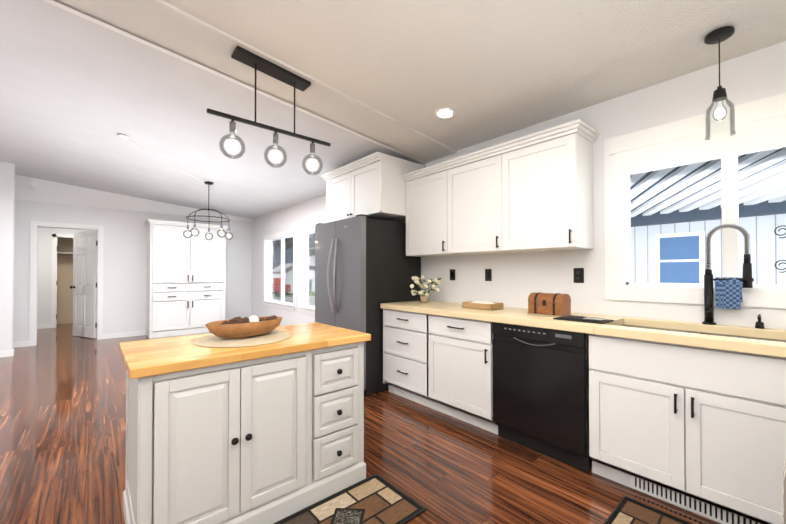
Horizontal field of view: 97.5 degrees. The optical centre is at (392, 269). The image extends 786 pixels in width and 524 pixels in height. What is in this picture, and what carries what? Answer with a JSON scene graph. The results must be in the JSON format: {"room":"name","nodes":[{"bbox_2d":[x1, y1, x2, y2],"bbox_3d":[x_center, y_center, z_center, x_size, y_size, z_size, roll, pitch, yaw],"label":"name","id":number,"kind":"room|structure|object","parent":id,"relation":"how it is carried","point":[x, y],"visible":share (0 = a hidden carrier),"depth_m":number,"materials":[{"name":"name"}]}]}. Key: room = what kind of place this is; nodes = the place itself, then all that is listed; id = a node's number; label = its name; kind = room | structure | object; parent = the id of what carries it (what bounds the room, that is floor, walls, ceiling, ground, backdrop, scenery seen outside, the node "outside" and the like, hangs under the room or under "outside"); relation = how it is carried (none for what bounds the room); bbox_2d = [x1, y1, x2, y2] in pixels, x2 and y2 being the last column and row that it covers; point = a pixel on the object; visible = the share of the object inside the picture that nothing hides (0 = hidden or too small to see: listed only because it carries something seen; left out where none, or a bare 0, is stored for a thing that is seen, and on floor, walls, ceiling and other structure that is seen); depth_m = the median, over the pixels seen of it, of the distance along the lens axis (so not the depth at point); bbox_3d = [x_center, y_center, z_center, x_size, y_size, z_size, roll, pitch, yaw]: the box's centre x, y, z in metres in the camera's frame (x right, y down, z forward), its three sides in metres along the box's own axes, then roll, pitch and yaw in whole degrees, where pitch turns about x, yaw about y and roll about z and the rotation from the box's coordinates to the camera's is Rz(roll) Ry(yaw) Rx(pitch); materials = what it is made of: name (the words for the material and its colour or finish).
{"room":"kitchen","nodes":[
{"label":"kitchen","id":0,"kind":"room"},
{"bbox_2d":[0,161,14,350],"bbox_3d":[-7.247,-0.363,3.727,4.260,3.250,0.120,1,-1,-41],"label":"wall","id":1,"kind":"structure","parent":0,"point":[7,190],"depth_m":5.04,"materials":[{"name":"white paint"}]},
{"bbox_2d":[0,349,13,357],"bbox_3d":[-7.198,1.216,3.665,4.274,0.090,0.014,1,-1,-41],"label":"baseboard","id":2,"kind":"structure","parent":1,"relation":"attached to","point":[9,353],"depth_m":5.03,"materials":[{"name":"white wood"}]},
{"bbox_2d":[37,227,97,324],"bbox_3d":[-7.285,0.005,8.049,3.300,2.600,0.100,1,-1,-41],"label":"wall","id":3,"kind":"structure","parent":0,"point":[44,274],"depth_m":7.63,"materials":[{"name":"white paint"}]},
{"bbox_2d":[37,324,50,328],"bbox_3d":[-8.037,1.253,7.302,1.140,0.090,0.014,1,-1,-41],"label":"baseboard","id":4,"kind":"structure","parent":3,"relation":"attached to","point":[43,326],"depth_m":7.60,"materials":[{"name":"white wood"}]},
{"bbox_2d":[57,238,97,323],"bbox_3d":[-7.779,0.011,8.613,3.300,2.600,0.100,1,-1,-41],"label":"wall","id":5,"kind":"structure","parent":0,"point":[64,290],"depth_m":8.38,"materials":[{"name":"beige paint"}]},
{"bbox_2d":[57,252,72,256],"bbox_3d":[-7.538,-0.348,8.494,1.800,0.104,0.398,1,-1,-41],"label":"closet shelf","id":6,"kind":"object","parent":5,"relation":"attached to","point":[64,253],"depth_m":8.17,"materials":[{"name":"white wood"}]},
{"bbox_2d":[13,199,251,341],"bbox_3d":[-6.337,-0.344,5.639,8.150,3.250,0.120,1,-1,-41],"label":"wall","id":7,"kind":"structure","parent":0,"point":[124,269],"depth_m":6.58,"materials":[{"name":"white paint"}]},
{"bbox_2d":[13,341,28,347],"bbox_3d":[-7.720,1.223,4.324,4.355,0.090,0.014,1,-1,-41],"label":"baseboard","id":8,"kind":"structure","parent":7,"relation":"attached to","point":[24,343],"depth_m":5.70,"materials":[{"name":"white wood"}]},
{"bbox_2d":[28,181,39,189],"bbox_3d":[-6.039,-1.418,5.804,0.136,0.136,0.039,1,-1,-41],"label":"smoke detector","id":9,"kind":"object","parent":7,"relation":"attached to","point":[34,185],"visible":0.96,"depth_m":5.79,"materials":[{"name":"white plastic"}]},
{"bbox_2d":[29,221,103,345],"bbox_3d":[-5.768,0.236,6.131,0.940,2.100,0.152,1,-1,-41],"label":"door frame","id":10,"kind":"structure","parent":7,"relation":"attached to","point":[34,225],"depth_m":5.95,"materials":[{"name":"white wood"}]},
{"bbox_2d":[70,230,97,337],"bbox_3d":[-5.875,0.275,6.573,0.779,2.006,0.180,0,-1,25],"label":"door leaf","id":11,"kind":"structure","parent":7,"relation":"in","point":[85,244],"depth_m":6.54,"materials":[{"name":"white wood"}]},
{"bbox_2d":[103,330,145,338],"bbox_3d":[-5.122,1.245,6.597,0.650,0.090,0.014,1,-1,-41],"label":"baseboard","id":12,"kind":"structure","parent":7,"relation":"attached to","point":[136,333],"depth_m":6.58,"materials":[{"name":"white wood"}]},
{"bbox_2d":[15,175,251,221],"bbox_3d":[-6.351,-1.538,5.554,8.000,0.765,0.008,1,-1,-41],"label":"trim","id":13,"kind":"structure","parent":7,"relation":"attached to","point":[53,192],"depth_m":6.30,"materials":[{"name":"white paint"}]},
{"bbox_2d":[0,0,419,218],"bbox_3d":[-4.533,-1.508,3.476,8.300,0.560,5.770,1,-1,-41],"label":"ceiling","id":14,"kind":"structure","parent":0,"point":[78,94],"depth_m":3.48,"materials":[{"name":"white paint"}]},
{"bbox_2d":[117,134,232,239],"bbox_3d":[-2.894,-0.972,4.785,1.528,0.974,1.519,1,-1,-41],"label":"dining chandelier","id":15,"kind":"object","parent":14,"relation":"hanging from","point":[122,136],"visible":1,"depth_m":5.26,"materials":[{"name":"black metal"}]},
{"bbox_2d":[53,0,456,162],"bbox_3d":[-2.489,-1.542,1.139,8.300,0.618,0.440,1,-1,-41],"label":"ceiling beam","id":16,"kind":"structure","parent":0,"point":[167,26],"depth_m":2.40,"materials":[{"name":"white paint"}]},
{"bbox_2d":[43,0,426,163],"bbox_3d":[-2.635,-1.442,1.305,8.000,0.417,0.045,1,-1,-41],"label":"trim","id":17,"kind":"structure","parent":16,"relation":"attached to","point":[80,14],"depth_m":2.44,"materials":[{"name":"white wood"}]},
{"bbox_2d":[207,45,330,174],"bbox_3d":[-0.822,-1.070,2.419,0.870,0.710,0.156,1,-1,-41],"label":"linear pendant light","id":18,"kind":"object","parent":16,"relation":"hanging from","point":[255,61],"visible":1,"depth_m":2.39,"materials":[{"name":"black metal"}]},
{"bbox_2d":[0,321,720,523],"bbox_3d":[-4.401,1.307,3.297,8.300,0.100,12.630,1,-1,-41],"label":"floor","id":19,"kind":"structure","parent":0,"point":[62,424],"depth_m":2.26,"materials":[{"name":"brown wood"}]},
{"bbox_2d":[144,219,228,338],"bbox_3d":[-4.197,0.184,7.053,1.410,2.222,0.558,1,-1,-41],"label":"pantry","id":20,"kind":"object","parent":19,"relation":"on","point":[185,286],"visible":0.85,"depth_m":6.80,"materials":[{"name":"white wood"}]},
{"bbox_2d":[123,342,365,523],"bbox_3d":[-0.771,0.833,1.915,1.108,0.820,0.665,1,-1,-41],"label":"kitchen island","id":21,"kind":"object","parent":19,"relation":"on","point":[270,440],"visible":0.9,"depth_m":1.61,"materials":[{"name":"grey paint"}]},
{"bbox_2d":[119,322,370,378],"bbox_3d":[-0.783,0.403,1.934,1.150,0.040,0.670,1,-1,-41],"label":"island countertop","id":22,"kind":"structure","parent":21,"relation":"on","point":[147,358],"depth_m":1.66,"materials":[{"name":"beige wood"}]},
{"bbox_2d":[192,330,291,346],"bbox_3d":[-0.833,0.380,1.930,0.510,0.004,0.510,1,-1,-41],"label":"placemat","id":23,"kind":"object","parent":22,"relation":"on","point":[213,340],"visible":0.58,"depth_m":1.83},
{"bbox_2d":[205,315,282,338],"bbox_3d":[-0.831,0.318,1.959,0.432,0.120,0.232,1,-1,-41],"label":"bowl","id":24,"kind":"object","parent":23,"relation":"on","point":[240,327],"visible":1,"depth_m":1.87,"materials":[{"name":"brown wood"}]},
{"bbox_2d":[273,474,425,523],"bbox_3d":[-0.312,1.235,1.630,0.920,0.009,0.415,1,-1,-41],"label":"area rug","id":25,"kind":"object","parent":19,"relation":"on","point":[375,499],"visible":0.91,"depth_m":1.79,"materials":[{"name":"fabric"}]},
{"bbox_2d":[315,214,420,394],"bbox_3d":[-0.328,0.356,3.987,0.913,1.793,0.920,1,-1,-41],"label":"fridge","id":26,"kind":"object","parent":19,"relation":"on","point":[365,267],"visible":0.73,"depth_m":3.59,"materials":[{"name":"black"}]},
{"bbox_2d":[383,353,458,409],"bbox_3d":[0.271,1.064,3.434,0.450,0.391,0.596,1,-1,-41],"label":"base cabinet","id":27,"kind":"object","parent":19,"relation":"on","point":[435,385],"depth_m":3.11,"materials":[{"name":"white wood"}]},
{"bbox_2d":[383,321,458,364],"bbox_3d":[0.271,0.711,3.437,0.450,0.225,0.596,1,-1,-41],"label":"base cabinet","id":28,"kind":"object","parent":19,"relation":"on","point":[416,342],"depth_m":3.12,"materials":[{"name":"white wood"}]},
{"bbox_2d":[381,301,785,357],"bbox_3d":[1.170,0.358,2.320,0.907,0.050,3.501,1,-1,-41],"label":"countertop","id":29,"kind":"structure","parent":28,"relation":"on","point":[522,317],"depth_m":2.07,"materials":[{"name":"beige wood"}]},
{"bbox_2d":[410,275,441,302],"bbox_3d":[0.334,0.202,3.607,0.222,0.288,0.454,1,-1,-41],"label":"flower pot","id":30,"kind":"object","parent":29,"relation":"on","point":[424,296],"visible":1,"depth_m":3.58,"materials":[{"name":"beige"}]},
{"bbox_2d":[462,301,503,309],"bbox_3d":[0.785,0.307,3.028,0.190,0.065,0.300,1,-1,-41],"label":"cutting board","id":31,"kind":"object","parent":29,"relation":"on","point":[485,305],"visible":1,"depth_m":2.95,"materials":[{"name":"beige wood"}]},
{"bbox_2d":[527,313,571,316],"bbox_3d":[1.166,0.333,2.577,0.316,0.004,0.316,1,-1,-41],"label":"mat","id":32,"kind":"object","parent":29,"relation":"on","point":[544,315],"visible":0.42,"depth_m":2.48,"materials":[{"name":"beige"}]},
{"bbox_2d":[528,292,570,315],"bbox_3d":[1.165,0.252,2.577,0.160,0.156,0.255,1,-1,-41],"label":"chest","id":33,"kind":"object","parent":32,"relation":"on","point":[557,304],"visible":1,"depth_m":2.51,"materials":[{"name":"brown wood"}]},
{"bbox_2d":[553,315,613,323],"bbox_3d":[1.244,0.322,2.260,0.200,0.020,0.300,1,-1,-41],"label":"serving tray","id":34,"kind":"object","parent":29,"relation":"on","point":[585,319],"visible":1,"depth_m":2.19,"materials":[{"name":"black metal"}]},
{"bbox_2d":[624,325,785,341],"bbox_3d":[1.701,0.527,1.933,0.420,0.294,0.810,1,-1,-41],"label":"sink","id":35,"kind":"object","parent":29,"relation":"in","point":[708,334],"visible":0.06,"depth_m":2.03,"materials":[{"name":"silver metal"}]},
{"bbox_2d":[702,223,753,324],"bbox_3d":[1.945,0.029,2.014,0.113,0.601,0.221,1,-1,-41],"label":"faucet","id":36,"kind":"object","parent":29,"relation":"on","point":[728,290],"visible":1,"depth_m":2.03,"materials":[{"name":"black metal"}]},
{"bbox_2d":[755,314,764,328],"bbox_3d":[2.029,0.288,1.910,0.108,0.081,0.037,1,-1,-41],"label":"soap dispenser","id":37,"kind":"object","parent":29,"relation":"on","point":[759,324],"visible":0.94,"depth_m":1.92,"materials":[{"name":"black metal"}]},
{"bbox_2d":[492,322,589,471],"bbox_3d":[1.163,0.820,2.503,0.596,0.859,0.630,1,-1,-41],"label":"dishwasher","id":38,"kind":"object","parent":19,"relation":"on","point":[539,390],"visible":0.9,"depth_m":2.27,"materials":[{"name":"black metal"}]},
{"bbox_2d":[604,496,690,523],"bbox_3d":[1.312,1.233,1.467,0.470,0.009,0.690,1,-1,-41],"label":"area rug","id":39,"kind":"object","parent":19,"relation":"on","point":[627,510],"visible":1,"depth_m":1.73,"materials":[{"name":"fabric"}]},
{"bbox_2d":[782,457,785,523],"bbox_3d":[1.434,0.722,0.745,0.760,1.020,0.785,1,-1,-41],"label":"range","id":40,"kind":"object","parent":19,"relation":"on","point":[784,498],"visible":1,"depth_m":0.84,"materials":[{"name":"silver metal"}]},
{"bbox_2d":[163,0,785,150],"bbox_3d":[-1.293,-1.545,-0.227,8.300,0.560,3.190,1,-1,-41],"label":"ceiling","id":41,"kind":"structure","parent":0,"point":[486,70],"depth_m":2.09,"materials":[{"name":"white paint"}]},
{"bbox_2d":[435,107,454,118],"bbox_3d":[0.433,-1.300,2.869,0.170,0.009,0.170,7,-5,-41],"label":"recessed light","id":42,"kind":"object","parent":41,"relation":"in","point":[444,112],"visible":0.94,"depth_m":2.86,"materials":[{"name":"white plastic"}]},
{"bbox_2d":[704,26,735,139],"bbox_3d":[1.770,-1.001,1.870,0.122,0.557,0.122,1,-1,-41],"label":"light","id":43,"kind":"object","parent":41,"relation":"hanging from","point":[718,36],"visible":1,"depth_m":1.86,"materials":[{"name":"black metal"}]},
{"bbox_2d":[252,41,785,329],"bbox_3d":[-0.281,-0.353,4.792,0.150,3.250,9.430,1,-1,-41],"label":"wall","id":44,"kind":"structure","parent":0,"point":[518,279],"depth_m":2.61,"materials":[{"name":"white paint"}]},
{"bbox_2d":[262,229,295,309],"bbox_3d":[-2.286,0.010,7.054,0.185,1.510,1.600,1,-1,-41],"label":"window","id":45,"kind":"structure","parent":44,"relation":"in","point":[268,270],"depth_m":7.08,"materials":[{"name":"white"}]},
{"bbox_2d":[297,225,314,313],"bbox_3d":[-1.167,-0.003,5.775,0.185,1.510,1.600,1,-1,-41],"label":"window","id":46,"kind":"structure","parent":44,"relation":"in","point":[304,240],"depth_m":6.28,"materials":[{"name":"white"}]},
{"bbox_2d":[321,152,425,222],"bbox_3d":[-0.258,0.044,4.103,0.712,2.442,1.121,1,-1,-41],"label":"upper cabinet","id":47,"kind":"object","parent":44,"relation":"attached to","point":[373,186],"visible":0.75,"depth_m":3.70,"materials":[{"name":"white wood"}]},
{"bbox_2d":[405,163,456,256],"bbox_3d":[0.468,-0.556,3.571,0.327,0.821,0.639,1,-1,-41],"label":"upper cabinet","id":48,"kind":"object","parent":44,"relation":"attached to","point":[428,195],"depth_m":3.45,"materials":[{"name":"white wood"}]},
{"bbox_2d":[450,269,454,279],"bbox_3d":[0.625,0.056,3.630,0.010,0.116,0.070,1,-1,-41],"label":"electrical outlet","id":49,"kind":"object","parent":44,"relation":"attached to","point":[452,274],"visible":1,"depth_m":3.62,"materials":[{"name":"black plastic"}]},
{"bbox_2d":[451,147,518,254],"bbox_3d":[0.828,-0.560,3.160,0.327,0.821,0.701,1,-1,-41],"label":"upper cabinet","id":50,"kind":"object","parent":44,"relation":"attached to","point":[481,185],"depth_m":2.98,"materials":[{"name":"white wood"}]},
{"bbox_2d":[485,269,491,280],"bbox_3d":[0.911,0.052,3.303,0.010,0.116,0.070,1,-1,-41],"label":"electrical outlet","id":51,"kind":"object","parent":44,"relation":"attached to","point":[488,274],"visible":1,"depth_m":3.30,"materials":[{"name":"black plastic"}]},
{"bbox_2d":[511,127,594,252],"bbox_3d":[1.187,-0.564,2.750,0.327,0.821,0.638,1,-1,-41],"label":"upper cabinet","id":52,"kind":"object","parent":44,"relation":"attached to","point":[533,192],"depth_m":2.55,"materials":[{"name":"white wood"}]},
{"bbox_2d":[573,268,583,282],"bbox_3d":[1.448,0.046,2.691,0.010,0.116,0.075,1,-1,-41],"label":"electrical outlet","id":53,"kind":"object","parent":44,"relation":"attached to","point":[578,275],"visible":1,"depth_m":2.69,"materials":[{"name":"black plastic"}]},
{"bbox_2d":[604,93,785,308],"bbox_3d":[2.120,-0.376,2.036,0.166,1.180,1.500,1,-1,-41],"label":"window","id":54,"kind":"structure","parent":44,"relation":"in","point":[618,241],"depth_m":2.31,"materials":[{"name":"white"}]},
{"bbox_2d":[609,93,785,177],"bbox_3d":[2.047,-0.812,1.978,0.022,0.288,1.420,1,-1,-41],"label":"blinds","id":55,"kind":"object","parent":54,"relation":"attached to","point":[760,124],"visible":0.93,"depth_m":2.13,"materials":[{"name":"white"}]},
{"label":"outside","id":56,"kind":"structure","parent":0,"visible":0},
{"bbox_3d":[13.850,2.238,31.899,56.850,0.115,90.000,1,-1,-41],"label":"ground","id":57,"kind":"structure","parent":56,"visible":0},
{"bbox_2d":[272,278,290,294],"bbox_3d":[-10.637,1.448,30.015,1.840,1.442,4.200,1,-1,-41],"label":"car","id":58,"kind":"object","parent":57,"relation":"on","point":[275,290],"depth_m":28.82,"materials":[{"name":"red"}]},
{"bbox_2d":[272,240,291,268],"bbox_3d":[-16.387,-3.966,47.959,5.824,12.646,4.287,1,-1,-41],"label":"tree","id":59,"kind":"object","parent":57,"relation":"on","point":[273,246],"depth_m":47.77,"materials":[{"name":"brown plant"}]},
{"bbox_2d":[272,263,308,292],"bbox_3d":[-10.063,0.810,33.315,2.900,2.800,2.900,1,-1,-41],"label":"shed","id":60,"kind":"object","parent":57,"relation":"on","point":[286,276],"depth_m":32.12,"materials":[{"name":"white"}]},
{"bbox_2d":[272,292,314,305],"bbox_3d":[-5.537,2.262,39.518,36.000,0.020,53.000,1,-1,-41],"label":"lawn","id":61,"kind":"structure","parent":57,"relation":"on","point":[278,297],"depth_m":25.17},
{"bbox_2d":[278,233,314,250],"bbox_3d":[-1.341,0.567,6.732,0.800,2.750,3.700,1,-1,-41],"label":"awning","id":62,"kind":"object","parent":57,"relation":"on","point":[310,243],"depth_m":7.68,"materials":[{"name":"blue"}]},
{"bbox_2d":[308,255,314,291],"bbox_3d":[-6.713,0.280,37.845,7.600,3.950,8.600,1,-1,-41],"label":"house","id":63,"kind":"structure","parent":57,"relation":"on","point":[310,277],"depth_m":34.19,"materials":[{"name":"white"}]},
{"bbox_2d":[630,214,785,284],"bbox_3d":[8.703,0.097,5.758,5.550,3.670,16.000,1,-1,-41],"label":"neighbor house","id":64,"kind":"structure","parent":57,"relation":"on","point":[683,260],"depth_m":5.90,"materials":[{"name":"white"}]},
{"bbox_2d":[630,147,785,272],"bbox_3d":[4.707,0.305,2.592,4.450,3.190,10.900,1,-1,-41],"label":"patio cover","id":65,"kind":"object","parent":57,"relation":"on","point":[708,173],"depth_m":4.53,"materials":[{"name":"white painted wood"}]}
]}

